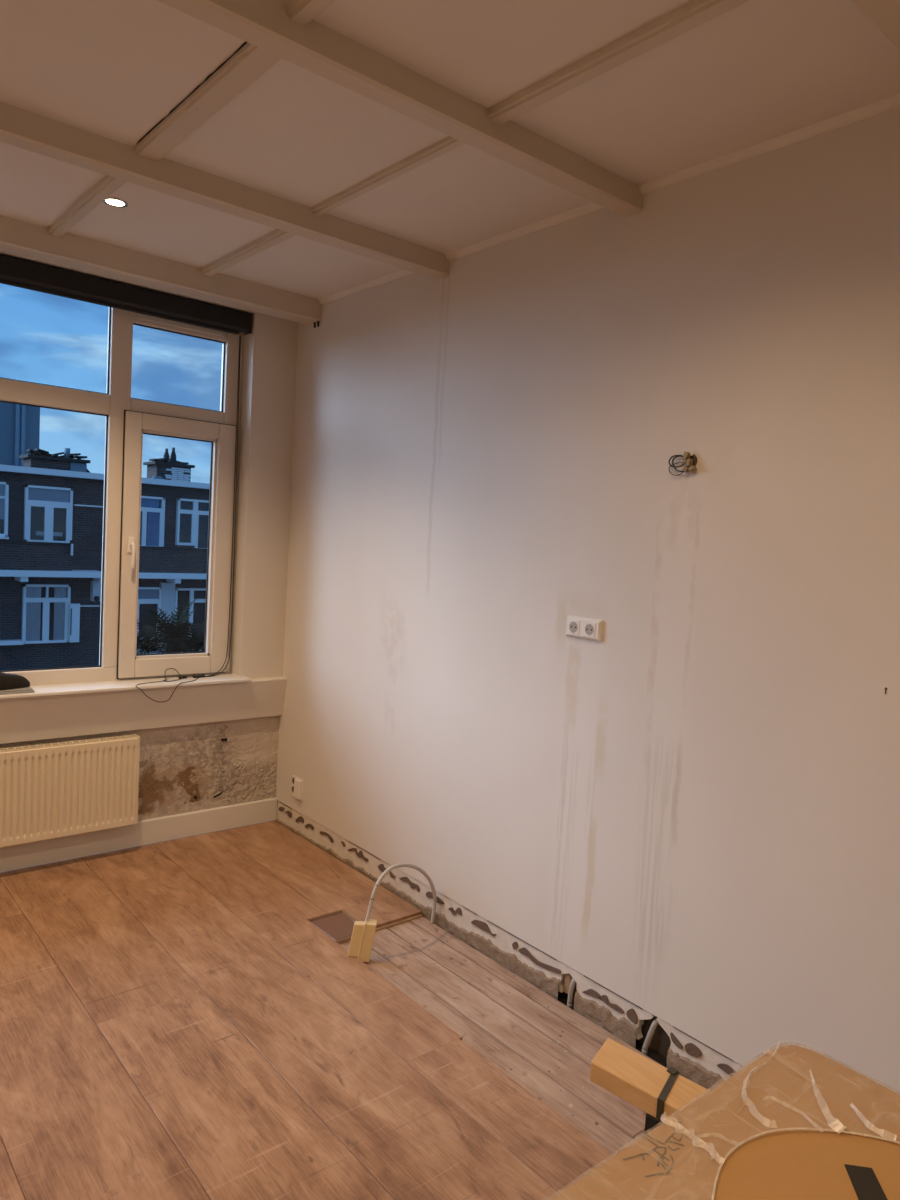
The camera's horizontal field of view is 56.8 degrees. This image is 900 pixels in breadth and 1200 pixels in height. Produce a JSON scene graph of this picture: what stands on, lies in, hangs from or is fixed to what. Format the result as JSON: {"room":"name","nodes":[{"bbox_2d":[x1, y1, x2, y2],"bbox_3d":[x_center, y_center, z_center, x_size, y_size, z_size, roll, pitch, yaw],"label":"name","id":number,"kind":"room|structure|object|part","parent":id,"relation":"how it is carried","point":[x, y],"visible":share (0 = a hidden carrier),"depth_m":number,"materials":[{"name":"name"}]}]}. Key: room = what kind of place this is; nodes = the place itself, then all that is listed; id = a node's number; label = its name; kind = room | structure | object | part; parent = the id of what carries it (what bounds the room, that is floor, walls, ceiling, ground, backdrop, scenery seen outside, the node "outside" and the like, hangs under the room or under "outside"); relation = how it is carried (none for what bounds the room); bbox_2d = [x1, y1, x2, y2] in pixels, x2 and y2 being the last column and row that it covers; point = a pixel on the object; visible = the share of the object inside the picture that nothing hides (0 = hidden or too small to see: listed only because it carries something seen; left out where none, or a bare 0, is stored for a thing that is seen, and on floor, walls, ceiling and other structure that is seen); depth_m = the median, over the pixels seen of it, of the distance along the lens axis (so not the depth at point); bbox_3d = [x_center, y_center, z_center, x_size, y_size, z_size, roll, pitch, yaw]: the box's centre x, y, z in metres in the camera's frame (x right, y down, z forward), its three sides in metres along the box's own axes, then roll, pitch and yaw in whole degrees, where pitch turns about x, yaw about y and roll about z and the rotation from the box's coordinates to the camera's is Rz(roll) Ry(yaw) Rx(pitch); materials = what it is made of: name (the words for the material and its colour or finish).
{"room":"room under renovation","nodes":[
{"label":"room under renovation","id":0,"kind":"room"},
{"bbox_2d":[0,251,297,820],"bbox_3d":[-2.298,-0.173,3.517,3.450,2.775,0.300,0,5,-40],"label":"wall","id":1,"kind":"structure","parent":0,"point":[201,766],"depth_m":4.38,"materials":[{"name":"white paint"}]},
{"bbox_2d":[0,734,139,847],"bbox_3d":[-2.123,0.866,3.546,1.550,0.429,0.108,0,5,-40],"label":"radiator","id":2,"kind":"object","parent":1,"relation":"attached to","point":[61,789],"visible":1,"depth_m":3.80,"materials":[{"name":"beige metal"}]},
{"bbox_2d":[0,735,138,751],"bbox_3d":[-2.100,0.661,3.513,1.545,0.014,0.043,0,5,-40],"label":"grille","id":3,"kind":"object","parent":2,"relation":"attached to","point":[127,740],"depth_m":3.83,"materials":[{"name":"beige metal"}]},
{"bbox_2d":[0,307,242,685],"bbox_3d":[-2.101,-0.532,3.589,2.547,1.897,0.138,0,5,-40],"label":"window","id":4,"kind":"structure","parent":1,"relation":"in","point":[128,418],"depth_m":4.07,"materials":[{"name":"white"}]},
{"bbox_2d":[0,255,251,334],"bbox_3d":[-2.008,-1.410,3.476,2.528,0.109,0.082,0,5,-40],"label":"roller blind","id":5,"kind":"object","parent":4,"relation":"attached to","point":[15,272],"visible":1,"depth_m":3.84,"materials":[{"name":"black fabric"}]},
{"bbox_3d":[-1.541,-0.229,4.037,0.028,0.151,0.050,0,5,-40],"label":"handle","id":6,"kind":"part","parent":4,"relation":"part of","materials":[{"name":"white plastic"}]},
{"bbox_3d":[-1.389,-0.265,4.237,0.565,1.298,0.066,0,5,-40],"label":"sash","id":7,"kind":"part","parent":4,"relation":"part of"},
{"bbox_2d":[133,312,226,341],"bbox_3d":[-1.353,-1.377,4.167,0.480,0.082,0.057,0,5,-40],"label":"vent","id":8,"kind":"object","parent":4,"relation":"attached to","point":[142,320],"depth_m":4.14,"materials":[{"name":"white plastic"}]},
{"bbox_2d":[136,335,240,701],"bbox_3d":[-1.307,-0.437,4.150,0.148,1.856,0.574,5,5,24],"label":"power cord","id":9,"kind":"object","parent":4,"relation":"attached to","point":[203,675],"visible":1,"depth_m":4.35,"materials":[{"name":"black plastic"}]},
{"bbox_3d":[-1.403,0.421,4.140,0.373,0.137,0.172,0,5,-40],"label":"cord","id":10,"kind":"part","parent":9,"relation":"part of","materials":[{"name":"black plastic"}]},
{"bbox_3d":[-1.190,-0.484,4.289,0.011,1.770,0.194,7,5,38],"label":"cord","id":11,"kind":"part","parent":9,"relation":"part of","materials":[{"name":"black plastic"}]},
{"bbox_3d":[-1.174,-0.484,4.308,0.013,1.771,0.175,6,5,36],"label":"cord","id":12,"kind":"part","parent":9,"relation":"part of","materials":[{"name":"black plastic"}]},
{"bbox_2d":[0,673,251,698],"bbox_3d":[-2.095,0.413,3.586,2.608,0.016,0.193,0,5,-40],"label":"windowsill","id":13,"kind":"object","parent":1,"relation":"attached to","point":[117,685],"visible":0.71,"depth_m":3.98,"materials":[{"name":"white laminate"}]},
{"bbox_2d":[0,687,34,694],"bbox_3d":[-1.997,0.397,3.657,0.288,0.017,0.133,0,5,-40],"label":"case","id":14,"kind":"object","parent":13,"relation":"on","point":[27,689],"visible":0.61,"depth_m":3.66,"materials":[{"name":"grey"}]},
{"bbox_2d":[0,672,29,690],"bbox_3d":[-2.000,0.337,3.643,0.302,0.104,0.119,0,5,-40],"label":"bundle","id":15,"kind":"object","parent":14,"relation":"on","point":[8,681],"visible":1,"depth_m":3.67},
{"bbox_3d":[-1.998,0.392,3.655,0.280,0.008,0.126,0,5,-40],"label":"case lid","id":16,"kind":"part","parent":14,"relation":"part of","materials":[{"name":"grey"}]},
{"bbox_2d":[0,797,276,872],"bbox_3d":[-2.247,1.160,3.537,3.348,0.124,0.016,0,5,-40],"label":"baseboard","id":17,"kind":"structure","parent":1,"relation":"attached to","point":[166,828],"depth_m":4.12,"materials":[{"name":"white wood"}]},
{"bbox_2d":[0,677,286,743],"bbox_3d":[-2.214,0.527,3.497,3.350,0.211,0.128,0,5,-40],"label":"ledge","id":18,"kind":"object","parent":1,"relation":"attached to","point":[57,716],"visible":0.83,"depth_m":4.02,"materials":[{"name":"white paint"}]},
{"bbox_2d":[0,821,666,1199],"bbox_3d":[-0.098,1.580,0.993,3.570,0.100,6.750,0,5,-40],"label":"floor","id":19,"kind":"structure","parent":0,"point":[188,1018],"depth_m":2.60,"materials":[{"name":"brown laminate"}]},
{"bbox_3d":[-0.457,1.344,3.423,0.153,0.010,0.194,0,5,-40],"label":"hatch plate","id":20,"kind":"part","parent":19,"relation":"part of","materials":[{"name":"brown wood"}]},
{"bbox_2d":[348,863,436,961],"bbox_3d":[-0.221,1.210,3.340,0.091,0.326,0.487,6,5,34],"label":"conduit","id":21,"kind":"object","parent":19,"relation":"on","point":[363,933],"visible":1,"depth_m":3.18,"materials":[{"name":"beige plastic"}]},
{"bbox_2d":[590,1038,709,1134],"bbox_3d":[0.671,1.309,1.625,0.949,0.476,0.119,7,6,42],"label":"wood block","id":22,"kind":"object","parent":19,"relation":"on","point":[657,1090],"visible":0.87,"depth_m":1.82,"materials":[{"name":"beige wood"}]},
{"bbox_3d":[0.424,1.309,1.791,0.024,0.424,0.028,0,5,-40],"label":"leg","id":23,"kind":"part","parent":22,"relation":"part of","materials":[{"name":"black metal"}]},
{"bbox_2d":[550,1045,899,1199],"bbox_3d":[0.508,1.160,0.973,0.695,0.805,0.682,0,5,-40],"label":"wrapped package","id":24,"kind":"object","parent":19,"relation":"on","point":[795,1123],"visible":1,"depth_m":1.15,"materials":[{"name":"brown cardboard"}]},
{"bbox_2d":[0,0,899,298],"bbox_3d":[-0.019,-1.306,0.888,3.570,0.120,7.020,0,5,-40],"label":"ceiling","id":25,"kind":"structure","parent":0,"point":[758,71],"depth_m":2.26,"materials":[{"name":"paint"}]},
{"bbox_2d":[48,175,125,236],"bbox_3d":[-1.319,-1.464,3.060,0.054,0.027,0.943,0,5,-40],"label":"batten","id":26,"kind":"object","parent":25,"relation":"attached to","point":[107,185],"visible":0.65,"depth_m":3.08,"materials":[{"name":"beige paint"}]},
{"bbox_2d":[103,197,127,207],"bbox_3d":[-1.239,-1.471,3.082,0.090,0.007,0.090,0,5,-40],"label":"recessed light","id":27,"kind":"object","parent":25,"relation":"in","point":[111,201],"visible":0.94,"depth_m":3.08,"materials":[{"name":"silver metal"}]},
{"bbox_2d":[0,215,321,324],"bbox_3d":[-1.974,-1.472,3.203,3.350,0.109,0.127,0,5,-40],"label":"ceiling beam","id":28,"kind":"structure","parent":25,"relation":"attached to","point":[17,237],"depth_m":3.69,"materials":[{"name":"beige paint"}]},
{"bbox_2d":[134,42,280,160],"bbox_3d":[-0.672,-1.376,2.304,0.098,0.021,0.916,0,5,-40],"label":"ceiling beam","id":29,"kind":"structure","parent":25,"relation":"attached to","point":[249,62],"depth_m":2.27,"materials":[{"name":"beige paint"}]},
{"bbox_2d":[0,102,448,279],"bbox_3d":[-1.311,-1.388,2.413,3.350,0.087,0.082,0,5,-40],"label":"ceiling beam","id":30,"kind":"structure","parent":25,"relation":"attached to","point":[20,128],"depth_m":2.79,"materials":[{"name":"beige paint"}]},
{"bbox_2d":[201,229,294,276],"bbox_3d":[-0.820,-1.466,3.479,0.058,0.027,0.943,0,5,-40],"label":"batten","id":31,"kind":"object","parent":25,"relation":"attached to","point":[276,236],"visible":0.65,"depth_m":3.50,"materials":[{"name":"beige paint"}]},
{"bbox_2d":[286,0,334,25],"bbox_3d":[-0.049,-1.281,1.534,0.055,0.027,0.938,0,5,-40],"label":"batten","id":32,"kind":"object","parent":25,"relation":"attached to","point":[301,12],"visible":1,"depth_m":1.85,"materials":[{"name":"beige paint"}]},
{"bbox_2d":[311,136,464,215],"bbox_3d":[-0.198,-1.377,2.701,0.046,0.021,0.916,0,5,-40],"label":"batten","id":33,"kind":"object","parent":25,"relation":"attached to","point":[449,143],"visible":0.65,"depth_m":2.68,"materials":[{"name":"beige paint"}]},
{"bbox_2d":[157,0,642,216],"bbox_3d":[-0.680,-1.301,1.661,3.350,0.079,0.080,0,5,-40],"label":"ceiling beam","id":34,"kind":"structure","parent":25,"relation":"attached to","point":[314,47],"depth_m":2.11,"materials":[{"name":"beige paint"}]},
{"bbox_2d":[488,0,749,124],"bbox_3d":[0.425,-1.283,1.931,0.060,0.027,0.938,0,5,-40],"label":"ceiling beam","id":35,"kind":"structure","parent":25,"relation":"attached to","point":[694,13],"depth_m":1.96,"materials":[{"name":"beige paint"}]},
{"bbox_2d":[850,0,899,49],"bbox_3d":[-0.036,-1.209,0.893,3.350,0.079,0.082,0,5,-40],"label":"ceiling beam","id":36,"kind":"structure","parent":25,"relation":"attached to","point":[884,14],"depth_m":1.67,"materials":[{"name":"beige paint"}]},
{"bbox_2d":[274,107,899,1093],"bbox_3d":[1.221,0.181,2.108,0.149,2.875,7.020,0,5,-40],"label":"wall","id":37,"kind":"structure","parent":0,"point":[687,815],"depth_m":2.73,"materials":[{"name":"white paint"}]},
{"bbox_2d":[292,775,303,800],"bbox_3d":[-0.816,1.000,4.423,0.020,0.114,0.114,0,5,-40],"label":"socket","id":38,"kind":"object","parent":37,"relation":"attached to","point":[297,783],"visible":1,"depth_m":4.39,"materials":[{"name":"white plastic"}]},
{"bbox_2d":[318,269,414,303],"bbox_3d":[-0.358,-1.470,3.866,0.023,0.023,0.943,0,5,-40],"label":"crown molding","id":39,"kind":"structure","parent":37,"relation":"attached to","point":[403,272],"depth_m":3.90,"materials":[{"name":"paint"}]},
{"bbox_2d":[445,202,603,260],"bbox_3d":[0.282,-1.378,3.104,0.023,0.023,0.916,0,5,-40],"label":"crown molding","id":40,"kind":"structure","parent":37,"relation":"attached to","point":[591,207],"depth_m":3.10,"materials":[{"name":"paint"}]},
{"bbox_2d":[567,978,575,1008],"bbox_3d":[0.446,1.390,2.962,0.059,0.117,0.022,1,5,-31],"label":"conduit","id":41,"kind":"object","parent":37,"relation":"attached to","point":[572,983],"visible":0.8,"depth_m":2.95,"materials":[{"name":"white plastic"}]},
{"bbox_2d":[566,615,603,640],"bbox_3d":[0.463,0.098,2.894,0.020,0.073,0.160,0,5,-40],"label":"double socket","id":42,"kind":"object","parent":37,"relation":"attached to","point":[579,627],"visible":1,"depth_m":2.88,"materials":[{"name":"white plastic"}]},
{"bbox_2d":[642,1018,658,1055],"bbox_3d":[0.663,1.415,2.699,0.070,0.129,0.033,3,4,-7],"label":"conduit","id":43,"kind":"object","parent":37,"relation":"attached to","point":[655,1023],"visible":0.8,"depth_m":2.69,"materials":[{"name":"white plastic"}]},
{"bbox_2d":[669,452,697,475],"bbox_3d":[0.720,-0.421,2.581,0.026,0.072,0.099,0,5,-40],"label":"wire tangle","id":44,"kind":"object","parent":37,"relation":"attached to","point":[689,459],"visible":1,"depth_m":2.56,"materials":[{"name":"black plastic"}]},
{"bbox_2d":[639,94,899,194],"bbox_3d":[0.919,-1.286,2.345,0.023,0.023,0.938,0,5,-40],"label":"crown molding","id":45,"kind":"structure","parent":37,"relation":"attached to","point":[893,102],"depth_m":2.34,"materials":[{"name":"paint"}]},
{"label":"outside","id":46,"kind":"structure","parent":0,"visible":0},
{"bbox_2d":[2,820,273,872],"bbox_3d":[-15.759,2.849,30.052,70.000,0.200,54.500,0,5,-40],"label":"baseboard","id":47,"kind":"structure","parent":46,"point":[273,820],"depth_m":14.85,"materials":[{"name":"wood"}]},
{"bbox_2d":[0,402,39,465],"bbox_3d":[-32.458,-3.609,29.869,29.930,10.782,12.220,0,5,-40],"label":"apartment block","id":48,"kind":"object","parent":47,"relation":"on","point":[19,424],"visible":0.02,"depth_m":34.01,"materials":[{"name":"grey concrete"}]},
{"bbox_2d":[0,464,209,670],"bbox_3d":[-12.813,-0.540,28.150,36.111,7.158,8.950,0,5,-40],"label":"brick house","id":49,"kind":"structure","parent":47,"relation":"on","point":[51,520],"depth_m":24.54,"materials":[{"name":"brick"}]},
{"bbox_2d":[0,484,4,518],"bbox_3d":[-12.833,-2.735,22.937,1.038,0.966,0.001,0,5,-40],"label":"window","id":50,"kind":"structure","parent":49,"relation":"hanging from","point":[2,487],"depth_m":23.22,"materials":[{"name":"white glass"}]},
{"bbox_3d":[-13.155,1.204,22.994,2.456,0.114,0.300,0,5,-40],"label":"stone sill","id":51,"kind":"part","parent":49,"relation":"part of","materials":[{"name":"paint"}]},
{"bbox_2d":[26,587,40,640],"bbox_3d":[-12.010,0.407,24.005,0.382,1.572,0.028,0,5,-40],"label":"curtain","id":52,"kind":"object","parent":49,"relation":"hanging from","point":[33,594],"depth_m":24.00,"materials":[{"name":"fabric"}]},
{"bbox_2d":[36,531,43,535],"bbox_3d":[-11.775,-1.913,23.923,0.231,0.115,0.028,0,5,-40],"label":"curtain","id":53,"kind":"object","parent":49,"relation":"hanging from","point":[38,533],"depth_m":23.92,"materials":[{"name":"white fabric"}]},
{"bbox_2d":[28,487,69,502],"bbox_3d":[-11.534,-3.026,23.991,1.125,0.360,0.028,0,5,-40],"label":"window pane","id":54,"kind":"object","parent":49,"relation":"hanging from","point":[35,495],"depth_m":23.96,"materials":[{"name":"glass"}]},
{"bbox_2d":[19,448,90,472],"bbox_3d":[-12.397,-4.400,26.363,2.018,0.835,1.100,0,5,-40],"label":"chimney","id":55,"kind":"object","parent":49,"relation":"on","point":[42,458],"visible":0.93,"depth_m":25.97,"materials":[{"name":"brick"}]},
{"bbox_3d":[-11.744,-4.130,26.333,0.477,0.375,0.030,0,5,-40],"label":"lead panel","id":56,"kind":"part","parent":55,"relation":"part of","materials":[{"name":"grey metal"}]},
{"bbox_2d":[53,532,62,535],"bbox_3d":[-11.410,-1.914,24.229,0.260,0.115,0.028,0,5,-40],"label":"curtain","id":57,"kind":"object","parent":49,"relation":"hanging from","point":[54,533],"depth_m":24.23,"materials":[{"name":"white fabric"}]},
{"bbox_2d":[53,587,66,639],"bbox_3d":[-11.460,0.405,24.466,0.332,1.572,0.028,0,5,-40],"label":"curtain","id":58,"kind":"object","parent":49,"relation":"hanging from","point":[59,593],"depth_m":24.46,"materials":[{"name":"white fabric"}]},
{"bbox_2d":[69,603,79,641],"bbox_3d":[-11.070,0.675,24.547,0.272,1.143,0.060,0,5,-40],"label":"shutter","id":59,"kind":"object","parent":49,"relation":"hanging from","point":[74,609],"depth_m":24.52,"materials":[{"name":"paint"}]},
{"bbox_2d":[138,589,158,598],"bbox_3d":[-9.598,-0.182,25.957,1.096,0.317,0.028,0,5,-40],"label":"window","id":60,"kind":"structure","parent":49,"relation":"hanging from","point":[142,593],"depth_m":26.09,"materials":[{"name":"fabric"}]},
{"bbox_2d":[141,498,158,507],"bbox_3d":[-9.425,-3.012,25.762,0.865,0.288,0.028,0,5,-40],"label":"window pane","id":61,"kind":"object","parent":49,"relation":"hanging from","point":[145,502],"depth_m":25.84,"materials":[{"name":"blue glass"}]},
{"bbox_2d":[147,512,158,545],"bbox_3d":[-9.255,-2.208,26.001,0.389,1.067,0.028,0,5,-40],"label":"curtain","id":62,"kind":"object","parent":49,"relation":"hanging from","point":[152,517],"depth_m":25.99,"materials":[{"name":"blue fabric"}]},
{"bbox_2d":[143,448,194,481],"bbox_3d":[-9.737,-4.617,28.568,1.582,1.252,1.100,0,5,-40],"label":"chimney","id":63,"kind":"object","parent":49,"relation":"on","point":[167,467],"visible":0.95,"depth_m":28.31,"materials":[{"name":"brick"}]},
{"bbox_2d":[163,449,169,461],"bbox_3d":[-9.701,-4.927,28.495,0.220,0.500,0.220,0,5,-40],"label":"pot","id":64,"kind":"object","parent":63,"relation":"on","point":[166,455],"depth_m":28.42,"materials":[{"name":"brown ceramic"}]},
{"bbox_2d":[170,448,175,460],"bbox_3d":[-9.518,-4.957,28.645,0.220,0.560,0.220,0,5,-40],"label":"pot","id":65,"kind":"object","parent":63,"relation":"on","point":[173,455],"depth_m":28.58,"materials":[{"name":"brown ceramic"}]},
{"bbox_3d":[-8.486,-1.689,26.647,0.589,0.122,0.150,0,5,-40],"label":"brick sill","id":66,"kind":"part","parent":49,"relation":"part of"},
{"bbox_2d":[136,597,204,653],"bbox_3d":[-5.231,2.156,15.574,2.255,4.472,1.837,3,4,-9],"label":"bush","id":67,"kind":"object","parent":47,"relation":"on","point":[168,636],"visible":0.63,"depth_m":15.27,"materials":[{"name":"green plant"}]}
]}

